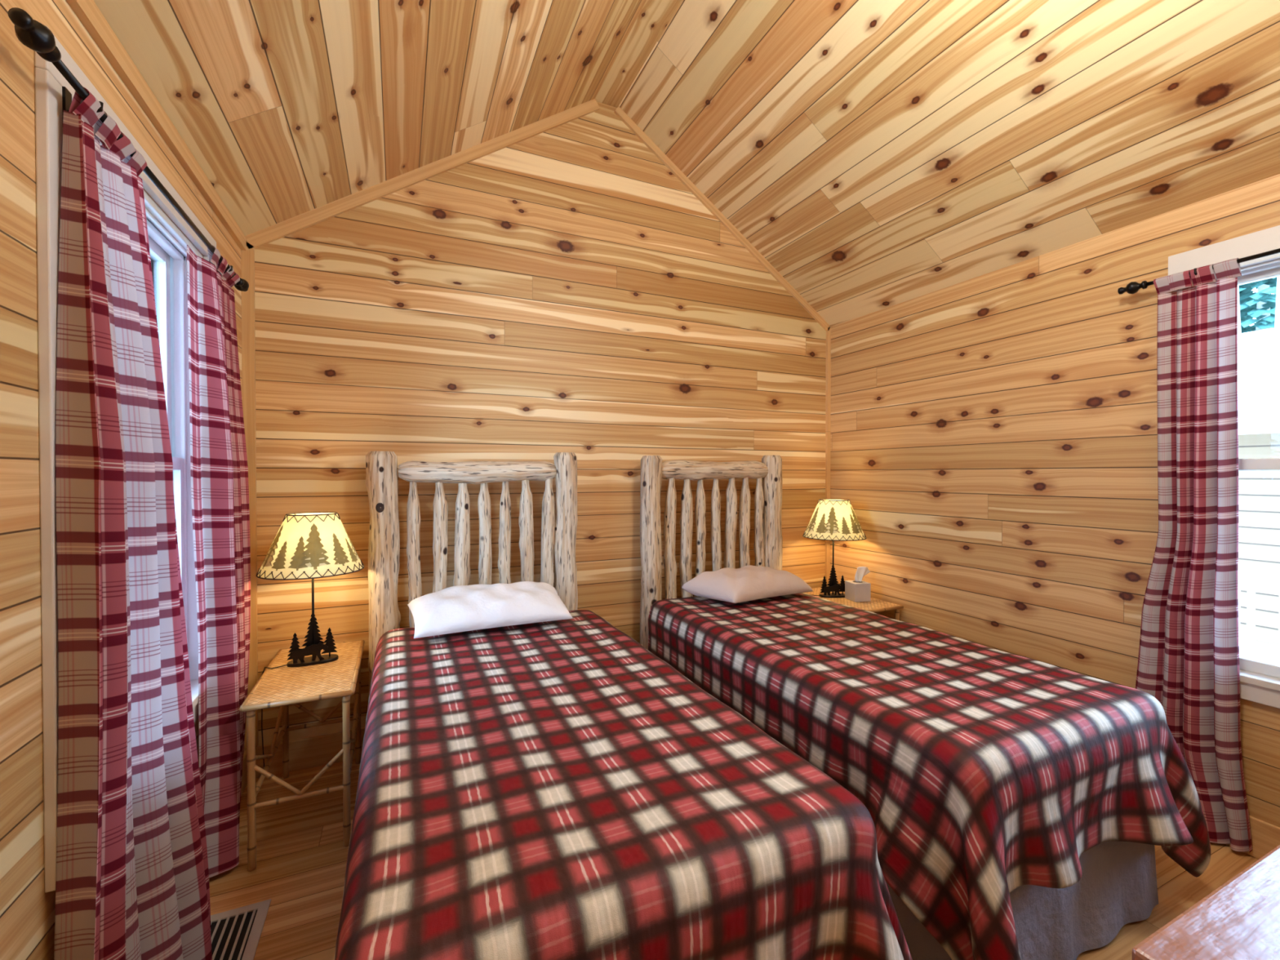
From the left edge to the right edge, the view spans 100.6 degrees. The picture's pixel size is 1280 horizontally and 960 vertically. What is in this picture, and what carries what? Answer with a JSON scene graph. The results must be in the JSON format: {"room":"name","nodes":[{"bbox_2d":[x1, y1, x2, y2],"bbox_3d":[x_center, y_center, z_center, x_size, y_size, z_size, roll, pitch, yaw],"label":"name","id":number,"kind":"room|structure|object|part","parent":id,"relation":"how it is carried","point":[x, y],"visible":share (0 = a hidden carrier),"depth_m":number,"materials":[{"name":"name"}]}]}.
{"room":"cabin bedroom","nodes":[
{"label":"cabin bedroom","id":0,"kind":"room"},
{"bbox_2d":[0,0,245,959],"bbox_3d":[-1.244,0.158,0.996,0.140,2.502,3.440,0,1,-24],"label":"wall","id":1,"kind":"structure","parent":0,"point":[27,912],"depth_m":1.01,"materials":[{"name":"brown wood"}]},
{"bbox_2d":[34,25,216,892],"bbox_3d":[-1.472,-0.042,1.527,0.173,1.734,1.084,0,1,-24],"label":"window","id":2,"kind":"structure","parent":1,"relation":"in","point":[167,243],"depth_m":1.08,"materials":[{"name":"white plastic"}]},
{"bbox_3d":[-1.205,0.006,1.102,0.020,1.647,0.087,0,1,-24],"label":"casing","id":3,"kind":"part","parent":2,"relation":"part of","materials":[{"name":"beige wood"}]},
{"bbox_3d":[-1.411,-0.865,1.546,0.020,0.087,1.084,0,1,-24],"label":"head casing","id":4,"kind":"part","parent":2,"relation":"part of","materials":[{"name":"beige wood"}]},
{"bbox_2d":[7,7,248,291],"bbox_3d":[-1.376,-0.783,1.574,0.071,0.091,1.474,0,1,-24],"label":"curtain rod","id":5,"kind":"object","parent":2,"relation":"attached to","point":[31,33],"visible":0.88,"depth_m":1.01,"materials":[{"name":"black metal"}]},
{"bbox_2d":[53,87,212,959],"bbox_3d":[-1.228,0.293,1.317,0.116,2.208,0.596,0,1,-17],"label":"plaid curtain","id":6,"kind":"object","parent":5,"relation":"hanging from","point":[132,878],"visible":1,"depth_m":1.15,"materials":[{"name":"fabric"}]},
{"bbox_2d":[186,244,250,878],"bbox_3d":[-1.531,0.284,1.973,0.104,2.206,0.511,0,1,-24],"label":"plaid curtain","id":7,"kind":"object","parent":5,"relation":"hanging from","point":[219,466],"visible":0.94,"depth_m":1.89,"materials":[{"name":"fabric"}]},
{"bbox_3d":[-1.512,-0.415,1.505,0.004,0.684,0.770,0,1,-24],"label":"glass","id":8,"kind":"part","parent":2,"relation":"part of","materials":[{"name":"clear glass"}]},
{"bbox_3d":[-1.512,-0.415,1.505,0.030,0.772,0.854,0,1,-24],"label":"sash","id":9,"kind":"part","parent":2,"relation":"part of","materials":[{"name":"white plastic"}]},
{"bbox_3d":[-1.480,0.329,1.528,0.004,0.722,0.770,0,1,-24],"label":"glass","id":10,"kind":"part","parent":2,"relation":"part of","materials":[{"name":"clear glass"}]},
{"bbox_3d":[-1.480,0.329,1.528,0.030,0.810,0.854,0,1,-24],"label":"sash","id":11,"kind":"part","parent":2,"relation":"part of","materials":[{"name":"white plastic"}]},
{"bbox_3d":[-1.448,0.747,1.547,0.120,0.026,0.908,0,1,-24],"label":"sill","id":12,"kind":"part","parent":2,"relation":"part of","materials":[{"name":"beige wood"}]},
{"bbox_2d":[66,0,246,250],"bbox_3d":[-1.168,-1.067,1.008,0.020,0.059,3.142,0,1,-24],"label":"trim","id":13,"kind":"structure","parent":1,"relation":"attached to","point":[87,11],"depth_m":1.50,"materials":[{"name":"brown wood"}]},
{"bbox_2d":[240,750,247,795],"bbox_3d":[-1.170,1.336,1.034,0.016,0.145,3.144,0,1,-24],"label":"baseboard","id":14,"kind":"structure","parent":1,"relation":"attached to","point":[244,777],"depth_m":2.39,"materials":[{"name":"brown wood"}]},
{"bbox_2d":[254,101,826,746],"bbox_3d":[-0.249,-0.446,3.254,3.586,3.662,0.140,0,1,-24],"label":"wall","id":15,"kind":"structure","parent":0,"point":[558,289],"depth_m":3.00,"materials":[{"name":"brown wood"}]},
{"bbox_2d":[240,242,258,748],"bbox_3d":[-1.809,0.067,2.464,0.048,2.352,0.018,0,1,-24],"label":"trim","id":16,"kind":"structure","parent":15,"relation":"attached to","point":[247,257],"depth_m":2.46,"materials":[{"name":"brown wood"}]},
{"bbox_2d":[245,727,364,778],"bbox_3d":[-0.217,1.313,3.203,3.546,0.145,0.016,0,1,-24],"label":"baseboard","id":17,"kind":"structure","parent":15,"relation":"attached to","point":[319,750],"depth_m":2.56,"materials":[{"name":"brown wood"}]},
{"bbox_2d":[244,98,599,248],"bbox_3d":[-1.036,-1.654,2.797,1.747,1.177,0.018,0,1,-24],"label":"trim","id":18,"kind":"structure","parent":15,"relation":"attached to","point":[263,237],"depth_m":2.73,"materials":[{"name":"brown wood"}]},
{"bbox_2d":[613,106,831,330],"bbox_3d":[0.622,-1.668,3.551,1.703,1.165,0.018,0,1,-24],"label":"trim","id":19,"kind":"structure","parent":15,"relation":"attached to","point":[619,112],"depth_m":3.49,"materials":[{"name":"brown wood"}]},
{"bbox_2d":[825,327,831,586],"bbox_3d":[1.384,0.051,3.916,0.030,2.352,0.018,0,1,-24],"label":"trim","id":20,"kind":"structure","parent":15,"relation":"attached to","point":[828,405],"depth_m":3.90,"materials":[{"name":"brown wood"}]},
{"bbox_2d":[93,0,1279,326],"bbox_3d":[0.434,-1.726,1.738,3.546,1.250,3.440,0,1,-24],"label":"ceiling","id":21,"kind":"structure","parent":0,"point":[877,155],"depth_m":2.24,"materials":[{"name":"brown wood"}]},
{"bbox_2d":[208,759,1258,959],"bbox_3d":[0.434,1.461,1.773,3.826,0.120,3.440,0,1,-24],"label":"floor","id":22,"kind":"structure","parent":0,"point":[301,854],"depth_m":1.87,"materials":[{"name":"brown wood"}]},
{"bbox_2d":[210,898,271,959],"bbox_3d":[-1.247,1.401,1.569,0.200,0.005,0.356,0,1,-24],"label":"floor vent","id":23,"kind":"object","parent":22,"relation":"in","point":[235,934],"visible":0.82,"depth_m":1.65,"materials":[{"name":"grey metal"}]},
{"bbox_2d":[239,640,364,871],"bbox_3d":[-1.391,1.096,2.261,0.360,0.600,0.695,0,1,-24],"label":"nightstand","id":24,"kind":"object","parent":22,"relation":"on","point":[282,686],"visible":1,"depth_m":2.04,"materials":[{"name":"brown wood"}]},
{"bbox_3d":[-1.396,1.107,1.910,0.027,0.584,0.028,0,1,-24],"label":"leg","id":25,"kind":"part","parent":24,"relation":"part of","materials":[{"name":"brown wood"}]},
{"bbox_3d":[-1.659,1.101,2.488,0.027,0.584,0.028,0,1,-24],"label":"leg","id":26,"kind":"part","parent":24,"relation":"part of","materials":[{"name":"brown wood"}]},
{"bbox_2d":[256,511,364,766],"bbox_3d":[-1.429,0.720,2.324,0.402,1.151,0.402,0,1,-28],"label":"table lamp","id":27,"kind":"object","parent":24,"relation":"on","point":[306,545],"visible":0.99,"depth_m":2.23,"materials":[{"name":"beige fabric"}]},
{"bbox_3d":[-1.580,1.040,2.273,0.152,0.512,0.074,0,1,14],"label":"cord","id":28,"kind":"part","parent":27,"relation":"part of","materials":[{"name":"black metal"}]},
{"bbox_3d":[-1.429,0.271,2.319,0.396,0.248,0.396,0,1,-28],"label":"lamp shade","id":29,"kind":"part","parent":27,"relation":"part of","materials":[{"name":"beige fabric"}]},
{"bbox_3d":[-1.123,1.106,2.034,0.027,0.584,0.028,0,1,-24],"label":"leg","id":30,"kind":"part","parent":24,"relation":"part of","materials":[{"name":"brown wood"}]},
{"bbox_3d":[-1.385,1.100,2.612,0.027,0.584,0.028,0,1,-24],"label":"leg","id":31,"kind":"part","parent":24,"relation":"part of","materials":[{"name":"brown wood"}]},
{"bbox_2d":[365,451,577,702],"bbox_3d":[-0.412,0.629,1.901,1.119,1.540,2.099,0,1,-24],"label":"headboard","id":32,"kind":"object","parent":22,"relation":"on","point":[558,523],"visible":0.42,"depth_m":2.70,"materials":[{"name":"brown wood"}]},
{"bbox_3d":[-1.250,0.627,2.585,0.158,1.530,0.142,0,1,-24],"label":"post","id":33,"kind":"part","parent":32,"relation":"part of","materials":[{"name":"brown wood"}]},
{"bbox_3d":[-0.821,-0.040,2.772,0.800,0.124,0.129,0,1,-24],"label":"rail","id":34,"kind":"part","parent":32,"relation":"part of","materials":[{"name":"brown wood"}]},
{"bbox_3d":[-0.419,0.618,2.966,0.140,1.540,0.142,0,1,-24],"label":"post","id":35,"kind":"part","parent":32,"relation":"part of","materials":[{"name":"brown wood"}]},
{"bbox_2d":[333,609,912,959],"bbox_3d":[-0.208,1.043,1.779,1.422,0.696,2.085,0,1,-20],"label":"comforter","id":36,"kind":"object","parent":32,"relation":"on","point":[560,789],"visible":0.95,"depth_m":1.12,"materials":[{"name":"fabric"}]},
{"bbox_2d":[407,581,573,638],"bbox_3d":[-0.704,0.581,2.521,0.730,0.154,0.360,0,1,-24],"label":"bed pillow","id":37,"kind":"object","parent":36,"relation":"on","point":[458,608],"visible":1,"depth_m":2.42,"materials":[{"name":"white fabric"}]},
{"bbox_2d":[804,586,903,620],"bbox_3d":[1.331,1.082,3.529,0.415,0.600,0.640,0,1,-24],"label":"nightstand","id":38,"kind":"object","parent":22,"relation":"on","point":[875,605],"visible":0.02,"depth_m":3.35,"materials":[{"name":"beige wood"}]},
{"bbox_2d":[802,498,866,597],"bbox_3d":[1.286,0.732,3.571,0.433,1.201,0.402,0,1,-2],"label":"table lamp","id":39,"kind":"object","parent":38,"relation":"on","point":[832,519],"visible":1,"depth_m":3.46,"materials":[{"name":"beige fabric"}]},
{"bbox_3d":[1.302,0.258,3.567,0.396,0.248,0.396,0,1,-2],"label":"lamp shade","id":40,"kind":"part","parent":39,"relation":"part of","materials":[{"name":"beige fabric"}]},
{"bbox_2d":[844,566,871,602],"bbox_3d":[1.445,0.674,3.477,0.162,0.217,0.114,0,1,-12],"label":"tissue box","id":41,"kind":"object","parent":38,"relation":"on","point":[856,590],"visible":1,"depth_m":3.43,"materials":[{"name":"white cardboard"}]},
{"bbox_3d":[1.613,1.092,3.338,0.027,0.584,0.028,0,1,-24],"label":"leg","id":42,"kind":"part","parent":38,"relation":"part of","materials":[{"name":"brown wood"}]},
{"bbox_2d":[640,455,1158,959],"bbox_3d":[0.861,0.621,2.486,1.068,1.545,2.106,0,1,-24],"label":"bed","id":43,"kind":"object","parent":22,"relation":"on","point":[1117,887],"visible":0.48,"depth_m":3.12,"materials":[{"name":"brown wood"}]},
{"bbox_3d":[0.065,0.621,3.180,0.140,1.530,0.148,0,1,-24],"label":"post","id":44,"kind":"part","parent":43,"relation":"part of","materials":[{"name":"brown wood"}]},
{"bbox_3d":[0.476,-0.062,3.362,0.820,0.130,0.123,0,1,-24],"label":"rail","id":45,"kind":"part","parent":43,"relation":"part of","materials":[{"name":"brown wood"}]},
{"bbox_3d":[0.880,0.609,3.558,0.144,1.545,0.147,0,1,-24],"label":"post","id":46,"kind":"part","parent":43,"relation":"part of","materials":[{"name":"brown wood"}]},
{"bbox_2d":[648,592,1210,959],"bbox_3d":[0.904,1.021,2.334,1.278,0.665,2.040,0,1,-24],"label":"comforter","id":47,"kind":"object","parent":43,"relation":"on","point":[981,773],"visible":0.94,"depth_m":1.60,"materials":[{"name":"fabric"}]},
{"bbox_2d":[680,564,813,603],"bbox_3d":[0.645,0.584,3.094,0.753,0.144,0.379,0,1,-35],"label":"bed pillow","id":48,"kind":"object","parent":47,"relation":"on","point":[746,583],"visible":1,"depth_m":2.98,"materials":[{"name":"beige fabric"}]},
{"bbox_2d":[1132,844,1279,959],"bbox_3d":[1.493,1.021,0.836,1.600,0.780,0.505,0,1,-24],"label":"table","id":49,"kind":"object","parent":22,"relation":"on","point":[1240,919],"visible":1,"depth_m":0.75,"materials":[{"name":"brown wood"}]},
{"bbox_2d":[830,173,1279,827],"bbox_3d":[2.111,0.142,2.522,0.140,2.502,3.440,0,1,-24],"label":"wall","id":50,"kind":"structure","parent":0,"point":[993,435],"depth_m":2.67,"materials":[{"name":"brown wood"}]},
{"bbox_2d":[1168,225,1279,708],"bbox_3d":[2.456,-0.044,1.726,0.170,1.734,1.084,0,1,-24],"label":"window","id":51,"kind":"structure","parent":50,"relation":"in","point":[1260,681],"depth_m":1.99,"materials":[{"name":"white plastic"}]},
{"bbox_2d":[1117,248,1279,294],"bbox_3d":[2.360,-0.783,1.652,0.083,0.091,1.404,0,1,-24],"label":"curtain rod","id":52,"kind":"object","parent":51,"relation":"attached to","point":[1132,287],"visible":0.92,"depth_m":2.19,"materials":[{"name":"black metal"}]},
{"bbox_2d":[1135,257,1252,852],"bbox_3d":[2.167,0.283,2.097,0.080,2.206,0.344,0,1,-24],"label":"plaid curtain","id":53,"kind":"object","parent":52,"relation":"hanging from","point":[1188,656],"visible":0.88,"depth_m":2.06,"materials":[{"name":"fabric"}]},
{"bbox_3d":[2.397,-0.867,1.690,0.020,0.087,1.084,0,1,-24],"label":"head casing","id":54,"kind":"part","parent":51,"relation":"part of","materials":[{"name":"beige wood"}]},
{"bbox_3d":[2.497,-0.418,1.740,0.030,0.772,0.854,0,1,-24],"label":"sash","id":55,"kind":"part","parent":51,"relation":"part of","materials":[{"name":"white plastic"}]},
{"bbox_3d":[2.465,0.327,1.734,0.030,0.810,0.854,0,1,-24],"label":"sash","id":56,"kind":"part","parent":51,"relation":"part of","materials":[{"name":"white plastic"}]},
{"bbox_3d":[2.433,0.745,1.724,0.120,0.026,0.908,0,1,-24],"label":"sill","id":57,"kind":"part","parent":51,"relation":"part of","materials":[{"name":"beige wood"}]},
{"bbox_2d":[1225,815,1279,858],"bbox_3d":[2.043,1.321,2.495,0.016,0.145,3.144,0,1,-24],"label":"baseboard","id":58,"kind":"structure","parent":50,"relation":"attached to","point":[1265,837],"depth_m":1.95,"materials":[{"name":"brown wood"}]},
{"label":"outside","id":59,"kind":"structure","parent":0,"visible":0},
{"bbox_2d":[1240,638,1278,664],"bbox_3d":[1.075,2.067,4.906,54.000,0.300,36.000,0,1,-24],"label":"gravel yard","id":60,"kind":"structure","parent":59,"point":[1266,652],"depth_m":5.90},
{"bbox_2d":[1237,285,1240,333],"bbox_3d":[11.233,-1.637,9.947,0.180,7.004,0.380,0,1,-24],"label":"birch tree","id":61,"kind":"object","parent":60,"relation":"on","point":[1238,304],"visible":0.07,"depth_m":9.94,"materials":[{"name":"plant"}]},
{"bbox_2d":[1238,276,1277,333],"bbox_3d":[13.778,-2.826,11.715,4.913,9.340,5.226,0,1,28],"label":"conifer tree","id":62,"kind":"object","parent":60,"relation":"on","point":[1260,305],"visible":0.05,"depth_m":11.33,"materials":[{"name":"green plant"}]},
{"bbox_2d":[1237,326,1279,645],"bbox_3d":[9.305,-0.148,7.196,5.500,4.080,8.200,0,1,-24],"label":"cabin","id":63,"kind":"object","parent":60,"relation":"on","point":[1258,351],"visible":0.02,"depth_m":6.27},
{"bbox_2d":[1238,562,1279,664],"bbox_3d":[4.585,1.268,2.978,0.100,1.340,5.600,0,1,-24],"label":"deck railing","id":64,"kind":"object","parent":60,"relation":"on","point":[1251,580],"visible":0.04,"depth_m":3.69,"materials":[{"name":"white wood"}]},
{"bbox_3d":[4.205,1.259,3.811,0.100,1.340,0.100,0,1,-24],"label":"post","id":65,"kind":"part","parent":64,"relation":"part of","materials":[{"name":"white wood"}]},
{"bbox_3d":[4.585,0.693,2.971,0.080,0.050,5.600,0,1,-24],"label":"rail","id":66,"kind":"part","parent":64,"relation":"part of","materials":[{"name":"white wood"}]},
{"bbox_2d":[1274,275,1279,327],"bbox_3d":[11.402,-1.633,9.550,0.171,7.002,0.231,0,1,-2],"label":"birch tree","id":67,"kind":"object","parent":60,"relation":"on","point":[1277,295],"visible":0.15,"depth_m":9.48,"materials":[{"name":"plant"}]}
]}

